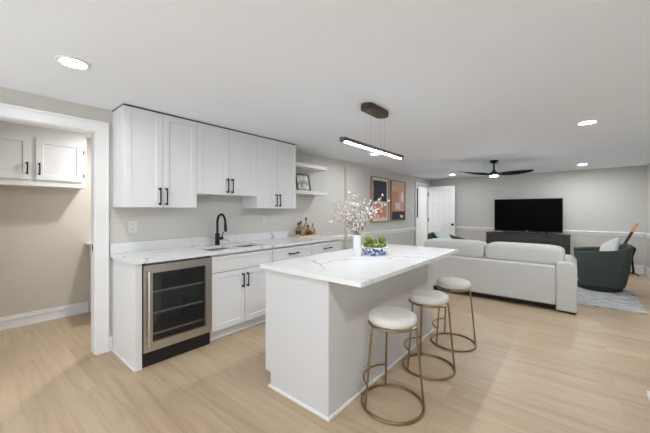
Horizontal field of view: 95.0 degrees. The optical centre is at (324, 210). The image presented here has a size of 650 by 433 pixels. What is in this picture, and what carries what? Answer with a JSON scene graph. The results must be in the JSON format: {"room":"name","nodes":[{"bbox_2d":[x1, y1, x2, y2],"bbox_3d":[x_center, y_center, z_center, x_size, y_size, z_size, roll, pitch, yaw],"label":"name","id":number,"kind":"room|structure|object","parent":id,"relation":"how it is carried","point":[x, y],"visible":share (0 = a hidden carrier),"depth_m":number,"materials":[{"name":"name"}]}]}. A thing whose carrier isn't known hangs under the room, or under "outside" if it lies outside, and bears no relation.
{"room":"open-plan kitchen","nodes":[
{"label":"open-plan kitchen","id":0,"kind":"room"},
{"bbox_2d":[0,138,90,317],"bbox_3d":[-3.607,0.188,3.370,0.120,2.272,3.200,0,0,40],"label":"wall","id":1,"kind":"structure","parent":0,"point":[44,232],"depth_m":3.56,"materials":[{"name":"paint"}]},
{"bbox_2d":[0,120,86,188],"bbox_3d":[-3.437,-0.610,3.194,0.366,0.674,1.348,0,0,40],"label":"upper cabinet","id":2,"kind":"object","parent":1,"relation":"attached to","point":[30,155],"visible":0.98,"depth_m":3.32,"materials":[{"name":"paint"}]},
{"bbox_2d":[0,301,88,330],"bbox_3d":[-3.796,1.254,3.031,0.024,0.140,2.218,0,0,40],"label":"baseboard","id":3,"kind":"structure","parent":1,"relation":"attached to","point":[29,318],"depth_m":3.54,"materials":[{"name":"paint"}]},
{"bbox_2d":[0,87,430,335],"bbox_3d":[-0.137,0.188,5.190,0.120,2.272,10.440,0,0,40],"label":"wall","id":4,"kind":"structure","parent":0,"point":[152,223],"depth_m":3.95,"materials":[{"name":"paint"}]},
{"bbox_2d":[0,102,108,354],"bbox_3d":[-2.454,0.251,2.392,0.148,2.147,1.165,0,0,40],"label":"trim","id":5,"kind":"structure","parent":4,"relation":"attached to","point":[98,130],"depth_m":2.73,"materials":[{"name":"paint"}]},
{"bbox_2d":[109,335,112,351],"bbox_3d":[0.254,1.254,5.499,0.084,0.140,7.072,0,0,40],"label":"baseboard","id":6,"kind":"structure","parent":4,"relation":"attached to","point":[110,337],"depth_m":2.81,"materials":[{"name":"paint"}]},
{"bbox_2d":[128,221,136,232],"bbox_3d":[-1.913,0.163,2.958,0.009,0.120,0.085,0,0,40],"label":"wall outlet","id":7,"kind":"object","parent":4,"relation":"attached to","point":[132,225],"visible":1,"depth_m":2.96,"materials":[{"name":"white plastic"}]},
{"bbox_2d":[112,105,196,207],"bbox_3d":[-1.671,-0.484,2.969,0.366,0.906,0.662,0,0,40],"label":"upper cabinet","id":8,"kind":"object","parent":4,"relation":"attached to","point":[154,155],"visible":1,"depth_m":2.82,"materials":[{"name":"paint"}]},
{"bbox_2d":[110,229,312,253],"bbox_3d":[-1.115,0.359,3.906,0.020,0.100,2.855,0,0,40],"label":"backsplash","id":9,"kind":"structure","parent":4,"relation":"attached to","point":[123,247],"depth_m":3.37,"materials":[{"name":"stone"}]},
{"bbox_2d":[197,122,256,196],"bbox_3d":[-1.211,-0.558,3.522,0.366,0.758,0.772,0,0,40],"label":"upper cabinet","id":10,"kind":"object","parent":4,"relation":"attached to","point":[226,159],"visible":0.95,"depth_m":3.39,"materials":[{"name":"paint"}]},
{"bbox_2d":[261,216,265,223],"bbox_3d":[-0.869,0.134,4.211,0.009,0.120,0.075,0,0,40],"label":"wall outlet","id":11,"kind":"object","parent":4,"relation":"attached to","point":[263,218],"visible":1,"depth_m":4.21,"materials":[{"name":"white plastic"}]},
{"bbox_2d":[242,136,295,208],"bbox_3d":[-0.745,-0.484,4.081,0.366,0.906,0.680,0,0,40],"label":"upper cabinet","id":12,"kind":"object","parent":4,"relation":"attached to","point":[276,160],"visible":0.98,"depth_m":3.94,"materials":[{"name":"paint"}]},
{"bbox_2d":[296,162,326,171],"bbox_3d":[-0.313,-0.688,4.685,0.254,0.055,0.789,0,0,40],"label":"floating shelf","id":13,"kind":"object","parent":4,"relation":"attached to","point":[303,166],"visible":0.56,"depth_m":4.67,"materials":[{"name":"paint"}]},
{"bbox_2d":[296,190,326,195],"bbox_3d":[-0.313,-0.278,4.685,0.254,0.055,0.789,0,0,40],"label":"floating shelf","id":14,"kind":"object","parent":4,"relation":"attached to","point":[298,192],"visible":0.56,"depth_m":4.63,"materials":[{"name":"paint"}]},
{"bbox_2d":[296,173,310,190],"bbox_3d":[-0.341,-0.442,4.644,0.073,0.269,0.300,0,0,40],"label":"picture frame","id":15,"kind":"object","parent":14,"relation":"on","point":[302,180],"visible":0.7,"depth_m":4.64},
{"bbox_2d":[344,161,362,249],"bbox_3d":[0.574,0.188,5.902,0.060,2.272,0.575,0,0,40],"label":"trim","id":16,"kind":"structure","parent":4,"relation":"attached to","point":[353,172],"depth_m":5.81,"materials":[{"name":"paint"}]},
{"bbox_2d":[335,227,415,239],"bbox_3d":[1.186,0.510,6.609,0.094,0.098,4.174,0,0,40],"label":"trim","id":17,"kind":"structure","parent":4,"relation":"attached to","point":[376,233],"depth_m":6.71,"materials":[{"name":"paint"}]},
{"bbox_2d":[370,176,388,222],"bbox_3d":[1.238,-0.246,6.706,0.049,1.008,0.760,0,0,40],"label":"framed painting","id":18,"kind":"object","parent":4,"relation":"attached to","point":[378,186],"visible":0.96,"depth_m":6.67,"materials":[{"name":"brown wood"}]},
{"bbox_2d":[390,180,405,220],"bbox_3d":[1.816,-0.245,7.399,0.049,0.985,0.765,0,0,40],"label":"framed painting","id":19,"kind":"object","parent":4,"relation":"attached to","point":[397,188],"visible":1,"depth_m":7.36,"materials":[{"name":"orange paper"}]},
{"bbox_2d":[415,182,428,246],"bbox_3d":[2.760,0.264,8.646,0.148,2.120,0.970,0,0,40],"label":"trim","id":20,"kind":"structure","parent":4,"relation":"attached to","point":[417,184],"depth_m":8.92,"materials":[{"name":"paint"}]},
{"bbox_2d":[428,186,454,235],"bbox_3d":[3.370,0.303,8.661,0.768,2.018,0.108,0,0,40],"label":"door","id":21,"kind":"structure","parent":4,"relation":"in","point":[441,199],"depth_m":8.67,"materials":[{"name":"paint"}]},
{"bbox_2d":[215,233,219,244],"bbox_3d":[-1.285,0.339,3.556,0.060,0.140,0.060,0,0,40],"label":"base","id":22,"kind":"object","parent":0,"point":[217,235],"depth_m":3.53,"materials":[{"name":"black metal"}]},
{"bbox_2d":[0,0,649,179],"bbox_3d":[0.941,-0.998,4.461,6.870,0.100,10.700,0,0,40],"label":"ceiling","id":23,"kind":"structure","parent":0,"point":[462,85],"depth_m":2.01,"materials":[{"name":"paint"}]},
{"bbox_2d":[55,55,90,69],"bbox_3d":[-1.608,-0.943,1.903,0.178,0.008,0.178,0,0,40],"label":"recessed light","id":24,"kind":"object","parent":23,"relation":"in","point":[69,61],"visible":1,"depth_m":1.90,"materials":[{"name":"paint"}]},
{"bbox_2d":[60,58,85,67],"bbox_3d":[-1.608,-0.945,1.903,0.131,0.004,0.131,0,0,40],"label":"diffuser","id":25,"kind":"object","parent":24,"relation":"attached to","point":[70,62],"depth_m":1.89,"materials":[{"name":"white plastic"}]},
{"bbox_2d":[112,103,294,144],"bbox_3d":[-1.223,-0.942,3.544,0.316,0.010,2.116,0,0,40],"label":"strip","id":26,"kind":"object","parent":23,"relation":"attached to","point":[123,103],"visible":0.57,"depth_m":3.13,"materials":[{"name":"white wood"}]},
{"bbox_2d":[340,102,403,158],"bbox_3d":[0.476,-0.748,2.771,0.124,0.400,1.090,0,0,40],"label":"pendant light","id":27,"kind":"object","parent":23,"relation":"hanging from","point":[370,108],"visible":1,"depth_m":2.70,"materials":[{"name":"brown metal"}]},
{"bbox_2d":[458,160,533,176],"bbox_3d":[3.221,-0.795,5.595,1.173,0.305,0.859,0,0,-30],"label":"ceiling fan","id":28,"kind":"object","parent":23,"relation":"hanging from","point":[493,173],"visible":1,"depth_m":5.58,"materials":[{"name":"black metal"}]},
{"bbox_2d":[576,120,597,124],"bbox_3d":[2.812,-0.943,3.194,0.178,0.008,0.178,0,0,40],"label":"recessed light","id":29,"kind":"object","parent":23,"relation":"in","point":[587,121],"visible":1,"depth_m":3.19,"materials":[{"name":"paint"}]},
{"bbox_2d":[580,121,594,124],"bbox_3d":[2.812,-0.945,3.194,0.131,0.004,0.131,0,0,40],"label":"diffuser","id":30,"kind":"object","parent":29,"relation":"attached to","point":[583,122],"depth_m":3.18,"materials":[{"name":"white plastic"}]},
{"bbox_2d":[0,273,649,432],"bbox_3d":[0.941,1.374,4.461,6.870,0.100,10.700,0,0,40],"label":"floor","id":31,"kind":"structure","parent":0,"point":[532,368],"depth_m":2.31,"materials":[{"name":"brown wood"}]},
{"bbox_2d":[88,246,90,313],"bbox_3d":[-2.609,0.885,3.975,0.636,0.878,0.748,0,0,40],"label":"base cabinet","id":32,"kind":"object","parent":31,"relation":"on","point":[89,247],"visible":0.02,"depth_m":3.86,"materials":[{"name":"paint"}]},
{"bbox_2d":[112,258,141,371],"bbox_3d":[-1.777,0.882,2.650,0.611,0.884,0.062,0,0,40],"label":"end panel","id":33,"kind":"object","parent":31,"relation":"on","point":[126,277],"visible":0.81,"depth_m":2.56,"materials":[{"name":"paint"}]},
{"bbox_2d":[142,256,211,367],"bbox_3d":[-1.523,0.888,2.885,0.644,0.872,0.608,0,0,40],"label":"wine fridge","id":34,"kind":"object","parent":31,"relation":"on","point":[176,294],"visible":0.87,"depth_m":2.90,"materials":[{"name":"glass"}]},
{"bbox_2d":[153,275,199,290],"bbox_3d":[-1.558,0.709,2.911,0.475,0.004,0.493,0,0,40],"label":"wire shelf","id":35,"kind":"object","parent":34,"relation":"attached to","point":[161,278],"depth_m":3.06,"materials":[{"name":"silver metal"}]},
{"bbox_2d":[153,309,200,331],"bbox_3d":[-1.558,1.074,2.911,0.475,0.004,0.493,0,0,40],"label":"wire shelf","id":36,"kind":"object","parent":34,"relation":"attached to","point":[173,310],"depth_m":2.96,"materials":[{"name":"silver metal"}]},
{"bbox_2d":[153,292,200,311],"bbox_3d":[-1.558,0.894,2.911,0.475,0.004,0.493,0,0,40],"label":"wire shelf","id":37,"kind":"object","parent":34,"relation":"attached to","point":[166,294],"depth_m":3.06,"materials":[{"name":"silver metal"}]},
{"bbox_2d":[209,248,271,340],"bbox_3d":[-1.097,0.882,3.437,0.648,0.884,0.774,0,0,40],"label":"base cabinet","id":38,"kind":"object","parent":31,"relation":"on","point":[238,279],"visible":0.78,"depth_m":3.21,"materials":[{"name":"paint"}]},
{"bbox_2d":[110,229,343,264],"bbox_3d":[-0.874,0.374,3.705,0.647,0.130,2.855,0,0,40],"label":"countertop","id":39,"kind":"structure","parent":38,"relation":"on","point":[151,251],"depth_m":3.25,"materials":[{"name":"stone"}]},
{"bbox_2d":[215,213,226,244],"bbox_3d":[-1.208,0.220,3.522,0.221,0.378,0.107,0,0,40],"label":"kitchen faucet","id":40,"kind":"object","parent":39,"relation":"on","point":[218,238],"visible":0.98,"depth_m":3.54,"materials":[{"name":"black metal"}]},
{"bbox_2d":[206,245,254,250],"bbox_3d":[-1.068,0.532,3.421,0.361,0.184,0.756,0,0,40],"label":"sink","id":41,"kind":"object","parent":39,"relation":"in","point":[244,245],"visible":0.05,"depth_m":3.50,"materials":[{"name":"metal"}]},
{"bbox_2d":[206,248,226,250],"bbox_3d":[-1.193,0.532,3.271,0.361,0.184,0.366,0,0,40],"label":"basin","id":42,"kind":"object","parent":41,"relation":"in","point":[216,248],"depth_m":3.46,"materials":[{"name":"silver metal"}]},
{"bbox_2d":[291,234,319,237],"bbox_3d":[-0.301,0.393,4.650,0.200,0.032,0.440,0,0,40],"label":"serving tray","id":43,"kind":"object","parent":39,"relation":"on","point":[315,235],"visible":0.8,"depth_m":4.53,"materials":[{"name":"brown wood"}]},
{"bbox_2d":[295,222,300,235],"bbox_3d":[-0.402,0.290,4.513,0.090,0.220,0.090,0,0,40],"label":"bottle","id":44,"kind":"object","parent":43,"relation":"on","point":[297,231],"visible":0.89,"depth_m":4.48,"materials":[{"name":"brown glass"}]},
{"bbox_2d":[310,223,314,234],"bbox_3d":[-0.195,0.303,4.769,0.084,0.195,0.084,0,0,40],"label":"bottle","id":45,"kind":"object","parent":43,"relation":"on","point":[311,232],"visible":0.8,"depth_m":4.75,"materials":[{"name":"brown glass"}]},
{"bbox_2d":[271,243,310,261],"bbox_3d":[-0.626,0.882,4.003,0.648,0.884,0.692,0,0,40],"label":"drawer","id":46,"kind":"object","parent":31,"relation":"on","point":[302,250],"visible":0.23,"depth_m":3.79,"materials":[{"name":"paint"}]},
{"bbox_2d":[310,240,340,254],"bbox_3d":[-0.188,0.882,4.528,0.648,0.884,0.670,0,0,40],"label":"base cabinet","id":47,"kind":"object","parent":31,"relation":"on","point":[334,245],"visible":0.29,"depth_m":4.32,"materials":[{"name":"paint"}]},
{"bbox_2d":[266,262,433,421],"bbox_3d":[0.357,0.882,2.783,0.670,0.884,1.845,0,0,40],"label":"kitchen island","id":48,"kind":"object","parent":31,"relation":"on","point":[318,331],"visible":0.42,"depth_m":2.09,"materials":[{"name":"paint"}]},
{"bbox_2d":[260,244,458,287],"bbox_3d":[0.456,0.424,2.704,0.911,0.030,1.882,0,0,40],"label":"island countertop","id":49,"kind":"structure","parent":48,"relation":"on","point":[341,267],"depth_m":2.26,"materials":[{"name":"stone"}]},
{"bbox_2d":[353,234,361,255],"bbox_3d":[0.291,0.312,2.687,0.080,0.192,0.080,0,0,40],"label":"flower vase","id":50,"kind":"object","parent":49,"relation":"on","point":[357,250],"visible":0.97,"depth_m":2.65,"materials":[{"name":"white ceramic"}]},
{"bbox_2d":[328,217,354,234],"bbox_3d":[0.158,0.216,2.668,0.258,0.326,0.075,0,0,-6],"label":"branch","id":51,"kind":"object","parent":50,"relation":"in","point":[335,220],"visible":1,"depth_m":2.66,"materials":[{"name":"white plant"}]},
{"bbox_2d":[332,201,356,234],"bbox_3d":[0.187,0.140,2.694,0.231,0.478,0.079,0,0,14],"label":"branch","id":52,"kind":"object","parent":50,"relation":"in","point":[338,204],"visible":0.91,"depth_m":2.69,"materials":[{"name":"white plant"}]},
{"bbox_2d":[335,209,354,232],"bbox_3d":[0.192,0.179,2.724,0.201,0.401,0.094,0,0,25],"label":"branch","id":53,"kind":"object","parent":50,"relation":"in","point":[340,209],"visible":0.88,"depth_m":2.71,"materials":[{"name":"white plant"}]},
{"bbox_2d":[336,202,356,229],"bbox_3d":[0.198,0.152,2.695,0.171,0.454,0.108,0,0,40],"label":"branch","id":54,"kind":"object","parent":50,"relation":"in","point":[343,212],"visible":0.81,"depth_m":2.70,"materials":[{"name":"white plant"}]},
{"bbox_2d":[344,200,355,233],"bbox_3d":[0.220,0.138,2.659,0.136,0.482,0.141,0,0,40],"label":"branch","id":55,"kind":"object","parent":50,"relation":"in","point":[346,206],"visible":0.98,"depth_m":2.65,"materials":[{"name":"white plant"}]},
{"bbox_2d":[348,198,356,234],"bbox_3d":[0.256,0.132,2.707,0.084,0.495,0.080,0,0,40],"label":"branch","id":56,"kind":"object","parent":50,"relation":"in","point":[348,198],"visible":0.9,"depth_m":2.69,"materials":[{"name":"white plant"}]},
{"bbox_2d":[348,192,360,232],"bbox_3d":[0.270,0.103,2.704,0.120,0.551,0.077,0,0,18],"label":"branch","id":57,"kind":"object","parent":50,"relation":"in","point":[356,220],"visible":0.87,"depth_m":2.70,"materials":[{"name":"white plant"}]},
{"bbox_2d":[357,198,365,232],"bbox_3d":[0.307,0.134,2.657,0.149,0.490,0.068,0,0,40],"label":"branch","id":58,"kind":"object","parent":50,"relation":"in","point":[361,201],"visible":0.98,"depth_m":2.65,"materials":[{"name":"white plant"}]},
{"bbox_2d":[357,199,370,234],"bbox_3d":[0.357,0.137,2.732,0.089,0.484,0.146,0,0,40],"label":"branch","id":59,"kind":"object","parent":50,"relation":"in","point":[366,209],"visible":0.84,"depth_m":2.72,"materials":[{"name":"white plant"}]},
{"bbox_2d":[359,213,378,233],"bbox_3d":[0.388,0.199,2.669,0.191,0.361,0.077,0,0,14],"label":"branch","id":60,"kind":"object","parent":50,"relation":"in","point":[372,216],"visible":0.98,"depth_m":2.67,"materials":[{"name":"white plant"}]},
{"bbox_2d":[359,194,383,234],"bbox_3d":[0.415,0.113,2.686,0.235,0.532,0.075,0,0,-8],"label":"branch","id":61,"kind":"object","parent":50,"relation":"in","point":[379,199],"visible":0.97,"depth_m":2.69,"materials":[{"name":"white plant"}]},
{"bbox_2d":[359,200,389,234],"bbox_3d":[0.445,0.140,2.702,0.301,0.480,0.069,0,0,-8],"label":"branch","id":62,"kind":"object","parent":50,"relation":"in","point":[388,200],"visible":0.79,"depth_m":2.70,"materials":[{"name":"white plant"}]},
{"bbox_2d":[361,245,387,254],"bbox_3d":[0.469,0.373,2.817,0.262,0.072,0.262,0,0,40],"label":"fruit bowl","id":63,"kind":"object","parent":49,"relation":"on","point":[368,251],"visible":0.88,"depth_m":2.72,"materials":[{"name":"white ceramic"}]},
{"bbox_2d":[372,242,379,247],"bbox_3d":[0.465,0.327,2.723,0.071,0.077,0.072,0,0,-28],"label":"apple","id":64,"kind":"object","parent":63,"relation":"in","point":[374,245],"visible":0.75,"depth_m":2.70,"materials":[{"name":"green food"}]},
{"label":"apple","id":65,"kind":"object","parent":63,"relation":"in","visible":0},
{"bbox_2d":[365,236,372,242],"bbox_3d":[0.416,0.274,2.822,0.071,0.076,0.071,0,0,40],"label":"apple","id":66,"kind":"object","parent":65,"relation":"on","point":[368,239],"visible":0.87,"depth_m":2.80,"materials":[{"name":"green food"}]},
{"bbox_3d":[0.552,0.331,2.844,0.072,0.076,0.072,18,7,-23],"label":"apple","id":67,"kind":"object","parent":63,"relation":"in","visible":0},
{"bbox_2d":[378,236,385,243],"bbox_3d":[0.541,0.276,2.818,0.071,0.077,0.072,0,0,36],"label":"apple","id":68,"kind":"object","parent":67,"relation":"on","point":[381,239],"visible":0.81,"depth_m":2.79,"materials":[{"name":"green food"}]},
{"bbox_2d":[361,306,424,425],"bbox_3d":[0.462,1.008,2.041,0.430,0.630,0.430,0,0,40],"label":"bar stool","id":69,"kind":"object","parent":31,"relation":"on","point":[395,318],"visible":1,"depth_m":1.98,"materials":[{"name":"fabric"}]},
{"bbox_2d":[402,289,455,380],"bbox_3d":[0.877,1.008,2.524,0.430,0.630,0.430,0,0,40],"label":"bar stool","id":70,"kind":"object","parent":31,"relation":"on","point":[424,297],"visible":0.98,"depth_m":2.46,"materials":[{"name":"fabric"}]},
{"bbox_2d":[430,277,476,351],"bbox_3d":[1.288,1.008,2.993,0.430,0.630,0.430,0,0,40],"label":"bar stool","id":71,"kind":"object","parent":31,"relation":"on","point":[456,284],"visible":0.99,"depth_m":2.93,"materials":[{"name":"fabric"}]},
{"bbox_2d":[424,238,576,314],"bbox_3d":[2.638,0.898,4.826,2.210,0.849,0.965,0,0,40],"label":"sofa","id":72,"kind":"object","parent":31,"relation":"on","point":[538,274],"visible":0.89,"depth_m":4.21,"materials":[{"name":"fabric"}]},
{"bbox_2d":[424,238,486,257],"bbox_3d":[2.147,0.612,4.920,0.935,0.276,0.330,0,0,40],"label":"cushion","id":73,"kind":"object","parent":72,"relation":"on","point":[467,248],"depth_m":4.70,"materials":[{"name":"fabric"}]},
{"bbox_2d":[485,242,564,265],"bbox_3d":[2.873,0.612,4.315,0.945,0.276,0.330,0,0,40],"label":"cushion","id":74,"kind":"object","parent":72,"relation":"on","point":[544,254],"depth_m":4.17,"materials":[{"name":"fabric"}]},
{"bbox_2d":[486,231,570,257],"bbox_3d":[4.991,0.944,7.393,1.712,0.760,0.416,0,0,40],"label":"media console","id":75,"kind":"object","parent":31,"relation":"on","point":[562,240],"visible":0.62,"depth_m":7.17,"materials":[{"name":"brown wood"}]},
{"bbox_2d":[494,198,562,233],"bbox_3d":[5.010,0.136,7.395,1.408,0.858,0.260,0,0,40],"label":"television","id":76,"kind":"object","parent":75,"relation":"on","point":[543,214],"visible":0.99,"depth_m":7.34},
{"bbox_2d":[577,277,647,314],"bbox_3d":[3.492,1.318,5.920,3.680,0.010,2.490,0,0,40],"label":"area rug","id":77,"kind":"object","parent":31,"relation":"on","point":[626,300],"visible":0.25,"depth_m":4.35,"materials":[{"name":"grey carpet"}]},
{"bbox_2d":[428,232,465,239],"bbox_3d":[2.925,0.928,7.214,0.750,0.767,0.736,0,0,-18],"label":"barrel armchair","id":78,"kind":"object","parent":77,"relation":"on","point":[431,235],"visible":0.1,"depth_m":7.38,"materials":[{"name":"green fabric"}]},
{"bbox_2d":[434,229,451,238],"bbox_3d":[2.901,0.659,7.266,0.459,0.433,0.234,0,0,-28],"label":"throw pillow","id":79,"kind":"object","parent":78,"relation":"on","point":[443,233],"visible":0.54,"depth_m":7.24,"materials":[{"name":"fabric"}]},
{"bbox_2d":[574,244,632,292],"bbox_3d":[4.663,0.928,5.032,0.736,0.767,0.750,0,0,36],"label":"barrel armchair","id":80,"kind":"object","parent":77,"relation":"on","point":[602,271],"visible":0.91,"depth_m":4.77,"materials":[{"name":"green fabric"}]},
{"bbox_2d":[599,237,619,250],"bbox_3d":[4.723,0.649,4.953,0.229,0.462,0.485,0,0,1],"label":"throw pillow","id":81,"kind":"object","parent":80,"relation":"on","point":[612,245],"visible":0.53,"depth_m":4.87,"materials":[{"name":"fabric"}]},
{"bbox_2d":[630,247,638,276],"bbox_3d":[6.210,1.030,6.242,0.499,0.584,0.420,0,0,40],"label":"guitar stand","id":82,"kind":"object","parent":31,"relation":"on","point":[634,248],"visible":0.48,"depth_m":6.12,"materials":[{"name":"black metal"}]},
{"bbox_2d":[623,223,637,243],"bbox_3d":[6.106,0.731,6.171,0.559,0.978,0.107,0,0,40],"label":"guitar","id":83,"kind":"object","parent":82,"relation":"on","point":[635,226],"visible":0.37,"depth_m":6.02,"materials":[{"name":"brown wood"}]},
{"bbox_2d":[417,166,645,272],"bbox_3d":[4.501,0.188,8.185,6.170,2.272,0.140,0,0,40],"label":"wall","id":84,"kind":"structure","parent":0,"point":[603,199],"depth_m":6.99,"materials":[{"name":"paint"}]},
{"bbox_2d":[455,226,644,236],"bbox_3d":[4.987,0.510,7.691,4.490,0.098,0.034,0,0,40],"label":"trim","id":85,"kind":"structure","parent":84,"relation":"attached to","point":[577,232],"depth_m":6.91,"materials":[{"name":"paint"}]},
{"bbox_2d":[482,256,644,273],"bbox_3d":[4.991,1.239,7.695,4.490,0.170,0.024,0,0,40],"label":"baseboard","id":86,"kind":"structure","parent":84,"relation":"attached to","point":[638,268],"depth_m":6.31,"materials":[{"name":"paint"}]},
{"bbox_2d":[646,164,649,267],"bbox_3d":[3.450,0.188,2.200,0.120,2.272,10.440,0,0,40],"label":"wall","id":87,"kind":"structure","parent":0,"point":[648,165],"depth_m":6.08,"materials":[{"name":"paint"}]},
{"bbox_2d":[645,266,649,277],"bbox_3d":[3.394,1.239,2.246,0.024,0.170,10.439,0,0,40],"label":"baseboard","id":88,"kind":"structure","parent":87,"relation":"attached to","point":[647,269],"depth_m":6.08,"materials":[{"name":"paint"}]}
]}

